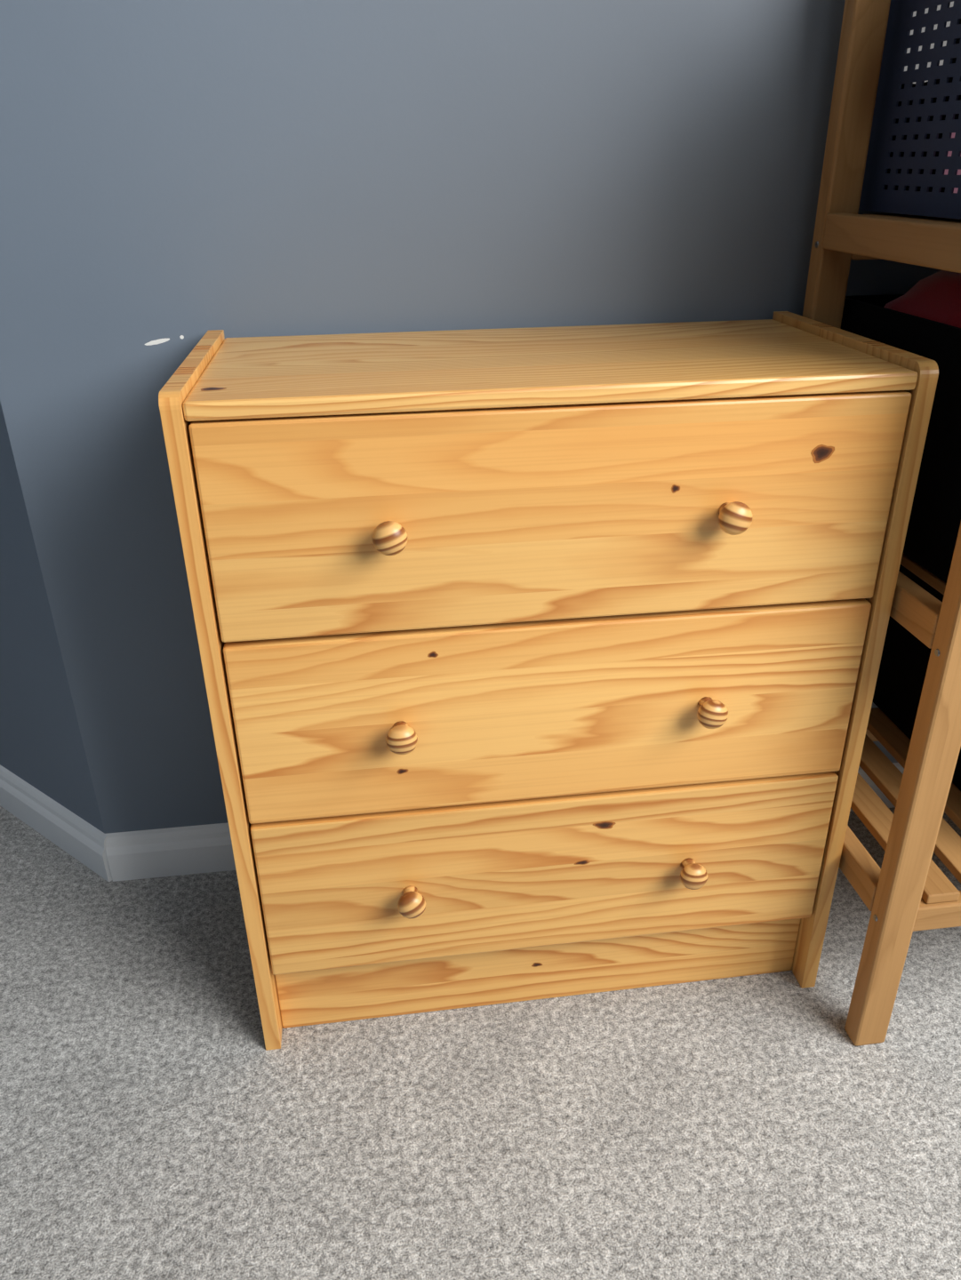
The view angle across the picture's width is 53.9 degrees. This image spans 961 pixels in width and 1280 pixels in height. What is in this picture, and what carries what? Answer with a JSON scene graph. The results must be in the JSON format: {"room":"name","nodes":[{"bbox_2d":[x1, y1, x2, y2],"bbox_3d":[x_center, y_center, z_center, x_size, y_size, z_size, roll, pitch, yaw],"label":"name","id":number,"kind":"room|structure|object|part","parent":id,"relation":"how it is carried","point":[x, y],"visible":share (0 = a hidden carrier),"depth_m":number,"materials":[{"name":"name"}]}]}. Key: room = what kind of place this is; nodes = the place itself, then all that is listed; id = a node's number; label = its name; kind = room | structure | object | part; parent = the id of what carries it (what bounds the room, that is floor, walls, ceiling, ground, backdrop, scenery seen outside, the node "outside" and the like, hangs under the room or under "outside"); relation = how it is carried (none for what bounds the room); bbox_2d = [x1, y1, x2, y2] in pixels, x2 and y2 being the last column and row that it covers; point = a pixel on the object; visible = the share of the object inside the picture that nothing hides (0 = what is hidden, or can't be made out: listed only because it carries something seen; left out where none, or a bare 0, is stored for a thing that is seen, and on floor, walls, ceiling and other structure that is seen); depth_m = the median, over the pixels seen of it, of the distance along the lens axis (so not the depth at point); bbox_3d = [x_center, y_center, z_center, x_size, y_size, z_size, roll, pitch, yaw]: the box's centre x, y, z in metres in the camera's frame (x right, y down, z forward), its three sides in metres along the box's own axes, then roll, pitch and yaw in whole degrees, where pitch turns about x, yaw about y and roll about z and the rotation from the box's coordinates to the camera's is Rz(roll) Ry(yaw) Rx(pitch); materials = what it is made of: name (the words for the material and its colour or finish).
{"room":"bedroom","nodes":[
{"label":"bedroom","id":0,"kind":"room"},
{"bbox_2d":[0,401,104,833],"bbox_3d":[-0.986,-0.943,1.114,1.283,2.400,0.100,19,33,33],"label":"wall","id":1,"kind":"structure","parent":0,"point":[41,741],"depth_m":1.19,"materials":[{"name":"blue paint"}]},
{"bbox_2d":[0,764,111,881],"bbox_3d":[-0.986,0.123,1.589,1.247,0.070,0.013,19,33,33],"label":"baseboard","id":2,"kind":"structure","parent":1,"relation":"attached to","point":[75,836],"depth_m":1.31,"materials":[{"name":"grey paint"}]},
{"bbox_2d":[0,0,941,833],"bbox_3d":[0.736,-0.864,0.911,2.522,2.400,0.100,-4,27,-6],"label":"wall","id":3,"kind":"structure","parent":0,"point":[172,172],"depth_m":0.95,"materials":[{"name":"blue paint"}]},
{"bbox_2d":[105,762,903,881],"bbox_3d":[0.759,0.200,1.389,2.522,0.070,0.013,-4,27,-6],"label":"baseboard","id":4,"kind":"structure","parent":3,"relation":"attached to","point":[180,851],"depth_m":1.25,"materials":[{"name":"grey paint"}]},
{"bbox_2d":[0,805,960,1279],"bbox_3d":[0.247,0.889,0.179,3.900,0.050,4.393,-4,27,-6],"label":"floor","id":5,"kind":"structure","parent":0,"point":[734,1128],"depth_m":0.94,"materials":[{"name":"grey carpet"}]},
{"bbox_2d":[158,311,938,1050],"bbox_3d":[0.054,0.047,1.013,0.620,0.700,0.329,-4,27,-6],"label":"dresser","id":6,"kind":"object","parent":5,"relation":"on","point":[537,662],"visible":1,"depth_m":0.85,"materials":[{"name":"brown wood"}]},
{"bbox_3d":[-0.247,0.062,0.992,0.016,0.700,0.300,-4,27,-6],"label":"panel","id":7,"kind":"part","parent":6,"relation":"part of","materials":[{"name":"brown wood"}]},
{"bbox_3d":[-0.073,-0.083,0.759,0.028,0.028,0.030,-4,27,-6],"label":"drawer knob","id":8,"kind":"part","parent":6,"relation":"part of","materials":[{"name":"brown wood"}]},
{"bbox_3d":[-0.071,0.087,0.846,0.028,0.028,0.030,-4,27,-6],"label":"drawer knob","id":9,"kind":"part","parent":6,"relation":"part of","materials":[{"name":"brown wood"}]},
{"bbox_3d":[-0.068,0.259,0.933,0.028,0.028,0.030,-4,27,-6],"label":"drawer knob","id":10,"kind":"part","parent":6,"relation":"part of","materials":[{"name":"brown wood"}]},
{"bbox_3d":[0.073,0.238,0.969,0.583,0.189,0.016,-4,27,-6],"label":"drawer","id":11,"kind":"part","parent":6,"relation":"part of","materials":[{"name":"brown wood"}]},
{"bbox_3d":[0.070,0.067,0.882,0.583,0.186,0.016,-4,27,-6],"label":"drawer","id":12,"kind":"part","parent":6,"relation":"part of","materials":[{"name":"brown wood"}]},
{"bbox_3d":[0.048,-0.257,0.872,0.587,0.015,0.295,-4,27,-6],"label":"panel","id":13,"kind":"part","parent":6,"relation":"part of","materials":[{"name":"brown wood"}]},
{"bbox_3d":[0.068,-0.104,0.796,0.583,0.186,0.016,-4,27,-6],"label":"drawer","id":14,"kind":"part","parent":6,"relation":"part of","materials":[{"name":"brown wood"}]},
{"bbox_3d":[0.216,0.238,0.965,0.028,0.028,0.030,-4,27,-6],"label":"drawer knob","id":15,"kind":"part","parent":6,"relation":"part of","materials":[{"name":"brown wood"}]},
{"bbox_3d":[0.214,0.067,0.877,0.028,0.028,0.030,-4,27,-6],"label":"drawer knob","id":16,"kind":"part","parent":6,"relation":"part of","materials":[{"name":"brown wood"}]},
{"bbox_3d":[0.211,-0.103,0.791,0.028,0.028,0.030,-4,27,-6],"label":"drawer knob","id":17,"kind":"part","parent":6,"relation":"part of","materials":[{"name":"brown wood"}]},
{"bbox_3d":[0.352,0.020,1.059,0.016,0.700,0.300,-4,27,-6],"label":"panel","id":18,"kind":"part","parent":6,"relation":"part of","materials":[{"name":"brown wood"}]},
{"bbox_2d":[802,0,960,1046],"bbox_3d":[0.765,-0.207,0.942,0.801,1.200,0.360,-4,27,-6],"label":"wooden shelving unit","id":19,"kind":"object","parent":5,"relation":"on","point":[909,893],"visible":0.54,"depth_m":0.91,"materials":[{"name":"brown wood"}]},
{"bbox_3d":[0.364,-0.256,1.048,0.035,1.200,0.025,-4,27,-6],"label":"post","id":20,"kind":"part","parent":19,"relation":"part of","materials":[{"name":"brown wood"}]},
{"bbox_3d":[0.384,0.191,1.088,0.020,0.033,0.310,-4,27,-6],"label":"shelf rail","id":21,"kind":"part","parent":19,"relation":"part of","materials":[{"name":"brown wood"}]},
{"bbox_3d":[0.742,-0.434,1.012,0.730,0.031,0.020,-4,27,-6],"label":"shelf rail","id":22,"kind":"part","parent":19,"relation":"part of","materials":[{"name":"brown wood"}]},
{"bbox_3d":[0.749,0.101,1.284,0.730,0.031,0.020,-4,27,-6],"label":"shelf rail","id":23,"kind":"part","parent":19,"relation":"part of","materials":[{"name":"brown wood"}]},
{"bbox_3d":[0.376,-0.344,0.816,0.020,0.033,0.310,-4,27,-6],"label":"shelf rail","id":24,"kind":"part","parent":19,"relation":"part of","materials":[{"name":"brown wood"}]},
{"bbox_2d":[840,294,960,583],"bbox_3d":[0.580,-0.208,0.932,0.340,0.214,0.362,-4,27,-6],"label":"storage bin","id":25,"kind":"object","parent":19,"relation":"on","point":[934,521],"visible":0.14,"depth_m":0.87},
{"bbox_2d":[883,270,960,327],"bbox_3d":[0.505,-0.291,0.952,0.175,0.151,0.172,-4,27,-6],"label":"clothes","id":26,"kind":"object","parent":25,"relation":"in","point":[936,297],"visible":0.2,"depth_m":0.92,"materials":[{"name":"fabric"}]},
{"bbox_3d":[0.408,-0.106,0.752,0.035,1.200,0.025,-4,27,-6],"label":"post","id":27,"kind":"part","parent":19,"relation":"part of","materials":[{"name":"brown wood"}]},
{"bbox_2d":[858,0,960,219],"bbox_3d":[0.584,-0.489,0.788,0.352,0.244,0.375,-4,27,-6],"label":"crate","id":28,"kind":"object","parent":19,"relation":"on","point":[913,166],"visible":0.92,"depth_m":0.87,"materials":[{"name":"blue plastic"}]},
{"bbox_3d":[0.380,-0.076,0.952,0.020,0.033,0.310,-4,27,-6],"label":"shelf rail","id":29,"kind":"part","parent":19,"relation":"part of","materials":[{"name":"brown wood"}]},
{"bbox_3d":[0.792,0.250,0.990,0.730,0.031,0.020,-4,27,-6],"label":"shelf rail","id":30,"kind":"part","parent":19,"relation":"part of","materials":[{"name":"brown wood"}]}
]}

